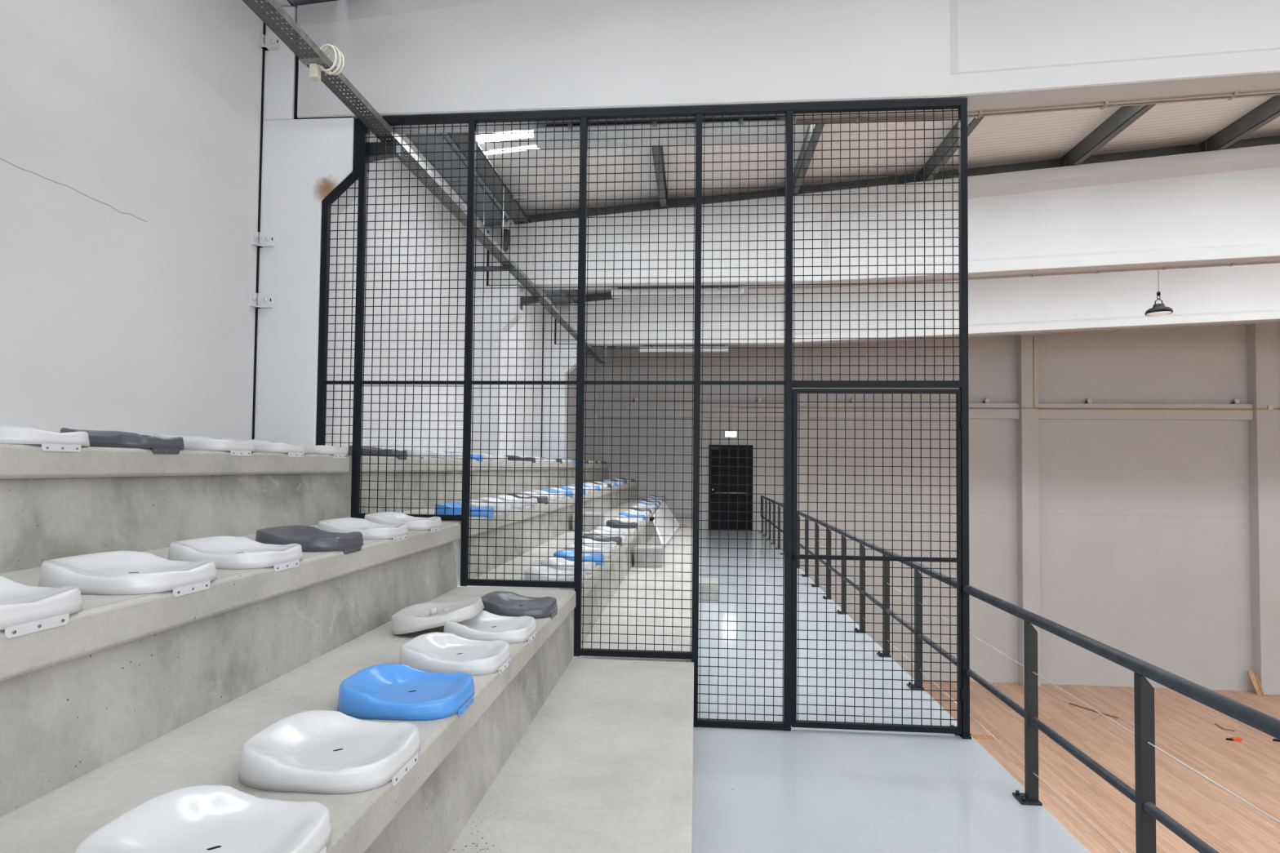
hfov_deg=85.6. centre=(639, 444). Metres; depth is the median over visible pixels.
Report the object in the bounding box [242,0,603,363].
cable tray
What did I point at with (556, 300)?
gutter
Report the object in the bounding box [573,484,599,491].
seat
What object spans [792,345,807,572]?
wall column
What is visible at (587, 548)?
seat
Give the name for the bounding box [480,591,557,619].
seat
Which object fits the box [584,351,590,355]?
bracket
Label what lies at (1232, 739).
clamp
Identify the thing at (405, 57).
concrete beam
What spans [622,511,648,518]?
seat
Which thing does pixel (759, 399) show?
lamp
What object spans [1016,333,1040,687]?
wall column
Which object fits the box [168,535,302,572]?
seat
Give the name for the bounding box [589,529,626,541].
seat
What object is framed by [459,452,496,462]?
seat
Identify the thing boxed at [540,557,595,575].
seat
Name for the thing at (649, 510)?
seat
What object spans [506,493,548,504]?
seat
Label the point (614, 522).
seat
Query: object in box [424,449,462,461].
seat
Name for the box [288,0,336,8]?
trim
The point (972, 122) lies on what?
steel purlin
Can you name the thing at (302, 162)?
concrete column
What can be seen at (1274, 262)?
conduit
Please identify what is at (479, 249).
concrete column
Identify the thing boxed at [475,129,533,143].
window
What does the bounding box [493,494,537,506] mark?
seat
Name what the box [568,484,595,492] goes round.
seat
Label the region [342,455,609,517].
terrace
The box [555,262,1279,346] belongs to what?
concrete beam
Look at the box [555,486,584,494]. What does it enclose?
seat
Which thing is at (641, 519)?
seat
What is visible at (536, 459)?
seat
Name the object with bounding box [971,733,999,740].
plank
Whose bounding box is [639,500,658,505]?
seat
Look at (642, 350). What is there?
lamp
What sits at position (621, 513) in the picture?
seat
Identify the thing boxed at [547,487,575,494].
seat
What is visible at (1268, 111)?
steel purlin
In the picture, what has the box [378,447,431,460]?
seat
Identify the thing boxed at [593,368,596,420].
conduit
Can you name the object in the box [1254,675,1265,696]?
wood offcut
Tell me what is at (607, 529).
seat
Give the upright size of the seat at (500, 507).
0.099 m
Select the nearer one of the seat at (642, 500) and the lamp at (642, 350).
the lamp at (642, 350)
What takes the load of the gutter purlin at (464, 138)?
on the concrete beam at (405, 57)
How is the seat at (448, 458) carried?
on the terrace at (347, 477)
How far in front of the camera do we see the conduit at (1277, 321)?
12.27 m
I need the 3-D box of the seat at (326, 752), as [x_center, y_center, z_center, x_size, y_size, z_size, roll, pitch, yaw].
[-0.780,0.776,1.758,0.390,0.099,0.334,0,-2,5]
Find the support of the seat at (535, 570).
on the terrace at (641, 530)
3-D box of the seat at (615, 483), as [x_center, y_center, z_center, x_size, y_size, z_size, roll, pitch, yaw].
[-0.617,0.713,12.713,0.389,0.099,0.334,0,-2,4]
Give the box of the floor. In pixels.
[922,680,1279,852]
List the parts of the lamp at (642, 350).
mounting rail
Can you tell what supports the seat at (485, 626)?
on the terrace at (460, 759)
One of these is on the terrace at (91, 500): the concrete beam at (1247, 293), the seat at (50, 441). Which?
the seat at (50, 441)
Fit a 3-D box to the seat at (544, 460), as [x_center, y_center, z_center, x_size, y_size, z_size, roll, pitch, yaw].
[-1.541,0.218,10.256,0.389,0.099,0.334,0,-2,6]
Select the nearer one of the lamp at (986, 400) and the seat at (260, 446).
the seat at (260, 446)
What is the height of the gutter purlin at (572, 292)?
0.180 m
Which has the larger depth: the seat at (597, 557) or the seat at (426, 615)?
the seat at (597, 557)
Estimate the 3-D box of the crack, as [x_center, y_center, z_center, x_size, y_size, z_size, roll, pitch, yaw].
[-2.608,-1.170,2.869,0.005,0.020,1.420,0,-2,5]
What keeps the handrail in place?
on the walkway
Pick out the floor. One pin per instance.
(1186, 730)
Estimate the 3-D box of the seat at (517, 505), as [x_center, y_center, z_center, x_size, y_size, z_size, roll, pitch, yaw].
[-1.176,0.497,5.842,0.390,0.099,0.334,0,-2,5]
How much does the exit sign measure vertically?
0.140 m
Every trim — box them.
[261,0,293,7]
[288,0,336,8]
[390,133,483,226]
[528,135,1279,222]
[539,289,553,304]
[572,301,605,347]
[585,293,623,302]
[599,344,812,363]
[917,170,920,182]
[1060,155,1065,166]
[1200,140,1206,151]
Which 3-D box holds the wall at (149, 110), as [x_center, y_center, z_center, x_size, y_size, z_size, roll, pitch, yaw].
[-2.556,-0.703,5.049,0.250,5.400,25.600,0,-2,5]
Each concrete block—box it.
[572,511,604,531]
[634,544,663,567]
[698,577,718,600]
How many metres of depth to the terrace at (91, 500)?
2.76 m
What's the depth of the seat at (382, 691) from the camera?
2.16 m
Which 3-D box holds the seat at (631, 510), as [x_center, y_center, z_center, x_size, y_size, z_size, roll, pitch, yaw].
[-0.043,1.061,10.810,0.389,0.099,0.334,0,-2,4]
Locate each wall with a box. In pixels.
[0,0,577,458]
[599,322,1279,691]
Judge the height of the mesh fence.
3.806 m
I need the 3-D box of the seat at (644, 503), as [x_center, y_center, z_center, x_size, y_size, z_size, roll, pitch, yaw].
[0.141,1.132,13.055,0.389,0.099,0.334,0,-2,5]
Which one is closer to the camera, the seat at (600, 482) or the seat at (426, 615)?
the seat at (426, 615)
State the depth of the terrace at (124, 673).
1.97 m
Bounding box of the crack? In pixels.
[0,157,147,222]
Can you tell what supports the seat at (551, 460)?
on the terrace at (347, 477)
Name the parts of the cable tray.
splice plate, cable coil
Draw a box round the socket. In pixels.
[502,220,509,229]
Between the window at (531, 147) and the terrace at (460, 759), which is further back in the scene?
the window at (531, 147)
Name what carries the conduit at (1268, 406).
attached to the wall column at (1261, 338)
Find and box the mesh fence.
[315,97,971,739]
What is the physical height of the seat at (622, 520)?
0.099 m
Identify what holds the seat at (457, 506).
on the terrace at (633, 486)
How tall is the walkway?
0.220 m
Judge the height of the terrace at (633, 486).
0.400 m
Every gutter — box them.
[404,132,512,226]
[487,221,572,304]
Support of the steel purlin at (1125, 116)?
on the concrete beam at (405, 57)
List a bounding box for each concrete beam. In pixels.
[297,0,1279,134]
[488,143,1279,289]
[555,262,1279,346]
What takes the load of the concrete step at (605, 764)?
on the walkway
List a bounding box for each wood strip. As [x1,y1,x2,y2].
[1069,702,1118,719]
[1214,723,1235,731]
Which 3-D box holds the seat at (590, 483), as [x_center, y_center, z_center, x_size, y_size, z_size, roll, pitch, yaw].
[-0.729,0.670,11.340,0.389,0.099,0.334,0,-2,4]
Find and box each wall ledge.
[599,402,783,417]
[807,402,1019,418]
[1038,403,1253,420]
[1278,404,1279,420]
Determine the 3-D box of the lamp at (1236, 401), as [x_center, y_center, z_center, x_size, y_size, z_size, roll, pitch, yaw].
[13.997,-1.023,16.236,0.135,0.130,0.110,0,-2,5]
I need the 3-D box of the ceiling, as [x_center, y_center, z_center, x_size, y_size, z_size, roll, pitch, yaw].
[11.564,-3.533,3.885,26.840,1.226,25.800,0,-2,5]
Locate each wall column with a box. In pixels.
[583,348,600,461]
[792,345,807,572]
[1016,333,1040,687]
[1246,322,1279,695]
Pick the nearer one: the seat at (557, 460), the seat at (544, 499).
the seat at (544, 499)
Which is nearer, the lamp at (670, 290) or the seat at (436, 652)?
the seat at (436, 652)
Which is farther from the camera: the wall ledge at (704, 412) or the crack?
the wall ledge at (704, 412)
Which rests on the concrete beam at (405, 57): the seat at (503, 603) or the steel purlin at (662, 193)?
the steel purlin at (662, 193)
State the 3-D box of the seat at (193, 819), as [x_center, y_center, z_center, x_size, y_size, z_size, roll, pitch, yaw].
[-0.817,0.762,1.308,0.390,0.099,0.334,0,-2,5]
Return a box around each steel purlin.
[651,145,666,208]
[793,124,824,195]
[920,116,983,181]
[1065,103,1156,166]
[1206,94,1279,151]
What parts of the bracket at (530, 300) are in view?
bracket arm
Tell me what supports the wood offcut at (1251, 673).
on the floor
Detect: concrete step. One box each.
[448,657,693,852]
[573,513,693,662]
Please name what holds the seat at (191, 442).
on the terrace at (91, 500)
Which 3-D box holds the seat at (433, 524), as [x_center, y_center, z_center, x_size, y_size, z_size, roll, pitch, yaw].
[-1.335,0.436,3.895,0.390,0.099,0.334,0,-2,5]
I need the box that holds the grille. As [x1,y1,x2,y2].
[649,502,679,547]
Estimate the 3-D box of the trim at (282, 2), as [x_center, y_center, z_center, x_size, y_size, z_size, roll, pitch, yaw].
[-2.700,-3.156,0.440,0.175,0.300,8.400,0,-2,5]
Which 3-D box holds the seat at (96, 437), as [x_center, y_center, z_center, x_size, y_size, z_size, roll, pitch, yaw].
[-2.143,-0.014,2.864,0.390,0.099,0.334,0,-2,4]
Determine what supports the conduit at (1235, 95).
attached to the concrete beam at (405, 57)
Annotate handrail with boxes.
[759,495,1279,852]
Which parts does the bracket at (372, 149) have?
bracket arm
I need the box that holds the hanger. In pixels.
[474,186,515,271]
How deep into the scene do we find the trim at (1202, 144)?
8.14 m
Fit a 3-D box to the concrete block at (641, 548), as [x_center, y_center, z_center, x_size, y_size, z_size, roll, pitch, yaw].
[0.114,1.312,8.201,0.330,0.220,0.400,0,-2,5]
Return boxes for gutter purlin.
[446,132,531,224]
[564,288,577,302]
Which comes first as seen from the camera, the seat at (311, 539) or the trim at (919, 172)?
the seat at (311, 539)
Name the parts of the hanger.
threaded rod, hanger arm, threaded rod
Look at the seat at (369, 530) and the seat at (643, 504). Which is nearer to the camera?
the seat at (369, 530)
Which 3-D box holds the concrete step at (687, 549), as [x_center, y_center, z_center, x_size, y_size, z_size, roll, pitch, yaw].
[0.434,1.705,10.770,0.855,0.400,13.065,0,-2,5]
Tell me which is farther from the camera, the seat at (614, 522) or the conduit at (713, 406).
the conduit at (713, 406)
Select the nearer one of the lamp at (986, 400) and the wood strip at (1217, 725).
the wood strip at (1217, 725)
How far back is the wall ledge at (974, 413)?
16.75 m
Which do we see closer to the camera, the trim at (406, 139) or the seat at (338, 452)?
the seat at (338, 452)
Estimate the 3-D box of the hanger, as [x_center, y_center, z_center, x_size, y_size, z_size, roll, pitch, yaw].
[-1.556,-2.330,7.428,0.450,0.910,0.040,0,-2,5]
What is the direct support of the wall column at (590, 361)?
attached to the wall at (1166, 470)
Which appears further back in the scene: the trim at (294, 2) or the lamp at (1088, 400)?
the lamp at (1088, 400)
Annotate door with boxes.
[708,444,752,530]
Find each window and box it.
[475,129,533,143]
[484,144,537,155]
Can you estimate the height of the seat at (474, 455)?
0.099 m
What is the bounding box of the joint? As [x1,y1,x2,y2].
[808,510,994,513]
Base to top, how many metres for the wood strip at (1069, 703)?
0.026 m
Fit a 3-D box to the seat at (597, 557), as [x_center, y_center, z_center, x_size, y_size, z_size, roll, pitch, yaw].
[-0.480,0.892,5.433,0.390,0.099,0.334,0,-2,5]
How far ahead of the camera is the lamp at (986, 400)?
16.65 m
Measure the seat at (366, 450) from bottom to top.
0.099 m
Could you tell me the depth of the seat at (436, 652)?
2.61 m
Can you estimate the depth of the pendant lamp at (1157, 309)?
9.84 m
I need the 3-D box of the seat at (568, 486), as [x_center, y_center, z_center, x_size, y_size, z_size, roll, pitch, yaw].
[-0.878,0.612,9.506,0.389,0.099,0.334,0,-2,4]
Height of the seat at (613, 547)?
0.099 m
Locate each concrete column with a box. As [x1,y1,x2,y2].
[248,6,370,446]
[471,226,523,455]
[541,305,577,458]
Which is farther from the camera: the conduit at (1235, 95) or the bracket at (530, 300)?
the bracket at (530, 300)
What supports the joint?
attached to the wall at (1166, 470)
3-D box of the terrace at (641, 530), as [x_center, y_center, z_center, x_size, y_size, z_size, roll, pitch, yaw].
[-0.282,1.294,10.841,0.860,0.410,13.065,0,-2,5]
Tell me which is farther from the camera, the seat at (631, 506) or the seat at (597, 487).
the seat at (631, 506)
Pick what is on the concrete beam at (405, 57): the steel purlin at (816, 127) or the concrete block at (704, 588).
the steel purlin at (816, 127)
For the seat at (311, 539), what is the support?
on the terrace at (124, 673)
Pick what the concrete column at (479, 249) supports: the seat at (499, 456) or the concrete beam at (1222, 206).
the concrete beam at (1222, 206)
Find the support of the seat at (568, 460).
on the terrace at (347, 477)
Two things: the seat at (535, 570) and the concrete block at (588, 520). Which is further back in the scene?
the concrete block at (588, 520)
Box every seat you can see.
[0,424,89,451]
[0,575,83,638]
[38,551,217,596]
[59,427,184,453]
[74,785,332,852]
[153,433,254,456]
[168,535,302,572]
[221,437,306,457]
[238,710,420,794]
[255,525,364,554]
[273,440,347,457]
[317,517,408,542]
[337,663,475,720]
[347,445,407,459]
[364,511,441,533]
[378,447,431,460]
[391,596,484,634]
[399,631,511,675]
[404,448,450,460]
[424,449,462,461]
[434,502,493,518]
[443,610,536,644]
[444,451,482,461]
[457,499,511,514]
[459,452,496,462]
[474,453,507,462]
[476,497,525,510]
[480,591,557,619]
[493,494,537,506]
[506,455,535,462]
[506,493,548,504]
[516,455,542,462]
[519,491,557,502]
[524,565,586,586]
[526,456,549,462]
[529,489,565,499]
[531,456,555,463]
[539,488,573,497]
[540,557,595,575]
[541,457,562,463]
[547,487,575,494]
[553,457,572,463]
[553,550,604,566]
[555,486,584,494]
[562,485,591,493]
[564,543,611,559]
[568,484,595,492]
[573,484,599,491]
[573,537,617,551]
[582,483,604,489]
[582,534,622,546]
[585,482,608,488]
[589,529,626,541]
[590,481,610,488]
[594,481,614,487]
[595,480,617,486]
[595,525,631,537]
[605,520,638,529]
[611,517,640,525]
[614,515,643,523]
[618,512,645,520]
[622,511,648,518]
[625,509,649,516]
[627,508,651,514]
[630,506,653,511]
[632,504,655,510]
[635,502,655,507]
[638,502,657,507]
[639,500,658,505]
[641,499,660,505]
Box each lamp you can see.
[611,286,744,298]
[640,345,728,352]
[756,397,761,402]
[982,398,989,403]
[1084,398,1092,403]
[1144,269,1173,315]
[1231,398,1239,404]
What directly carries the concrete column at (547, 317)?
attached to the wall at (149, 110)
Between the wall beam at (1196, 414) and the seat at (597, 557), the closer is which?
the seat at (597, 557)
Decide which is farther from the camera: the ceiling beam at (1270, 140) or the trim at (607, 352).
the trim at (607, 352)
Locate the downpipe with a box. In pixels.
[497,220,509,253]
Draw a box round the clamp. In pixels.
[1226,737,1242,741]
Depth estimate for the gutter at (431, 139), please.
7.07 m
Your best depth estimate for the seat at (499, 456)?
7.82 m
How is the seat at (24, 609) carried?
on the terrace at (124, 673)
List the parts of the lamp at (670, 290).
mounting rail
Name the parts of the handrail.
rail post, rail post, rail post, rail post, rail post, rail post, rail post, rail post, rail post, rail post, rail post, rail post, plate, rail post, plate, rail post, plate, rail post, rail post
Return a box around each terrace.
[0,443,349,573]
[0,522,460,817]
[0,586,576,852]
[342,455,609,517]
[399,481,637,584]
[457,496,666,653]
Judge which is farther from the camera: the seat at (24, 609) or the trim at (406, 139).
the trim at (406, 139)
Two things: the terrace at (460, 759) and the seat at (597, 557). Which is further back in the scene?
the seat at (597, 557)
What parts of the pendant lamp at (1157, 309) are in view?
lamp shade, lamp glass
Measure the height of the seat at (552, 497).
0.099 m
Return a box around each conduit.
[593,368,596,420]
[711,406,737,440]
[731,320,1279,346]
[737,336,1279,410]
[748,261,1279,288]
[795,90,1279,124]
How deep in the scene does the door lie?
17.16 m
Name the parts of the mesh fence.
post, rail, post, rail, rail, post, rail, rail, post, rail, rail, rail, post, rail, rail, post, rail, post, foot plate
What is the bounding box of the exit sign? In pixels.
[724,431,736,436]
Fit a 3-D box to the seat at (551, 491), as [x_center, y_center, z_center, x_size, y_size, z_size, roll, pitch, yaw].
[-0.991,0.569,8.130,0.389,0.099,0.334,0,-2,4]
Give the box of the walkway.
[692,529,1090,852]
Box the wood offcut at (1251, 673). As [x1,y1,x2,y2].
[1247,671,1262,695]
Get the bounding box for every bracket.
[367,141,400,170]
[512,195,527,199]
[520,295,540,310]
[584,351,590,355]
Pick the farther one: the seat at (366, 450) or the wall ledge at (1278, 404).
the wall ledge at (1278, 404)
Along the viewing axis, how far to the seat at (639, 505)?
12.21 m
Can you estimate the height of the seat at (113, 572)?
0.099 m
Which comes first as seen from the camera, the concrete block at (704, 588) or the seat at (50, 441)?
the seat at (50, 441)
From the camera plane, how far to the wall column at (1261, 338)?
15.97 m
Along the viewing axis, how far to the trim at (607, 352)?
17.36 m
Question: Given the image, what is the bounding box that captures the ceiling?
[476,95,1279,295]
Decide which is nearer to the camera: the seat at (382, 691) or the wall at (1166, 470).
the seat at (382, 691)
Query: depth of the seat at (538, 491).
7.69 m
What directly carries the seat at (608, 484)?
on the terrace at (633, 486)
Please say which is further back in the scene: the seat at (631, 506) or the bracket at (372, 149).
the seat at (631, 506)
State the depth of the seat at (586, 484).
10.88 m
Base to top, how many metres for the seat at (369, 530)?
0.099 m

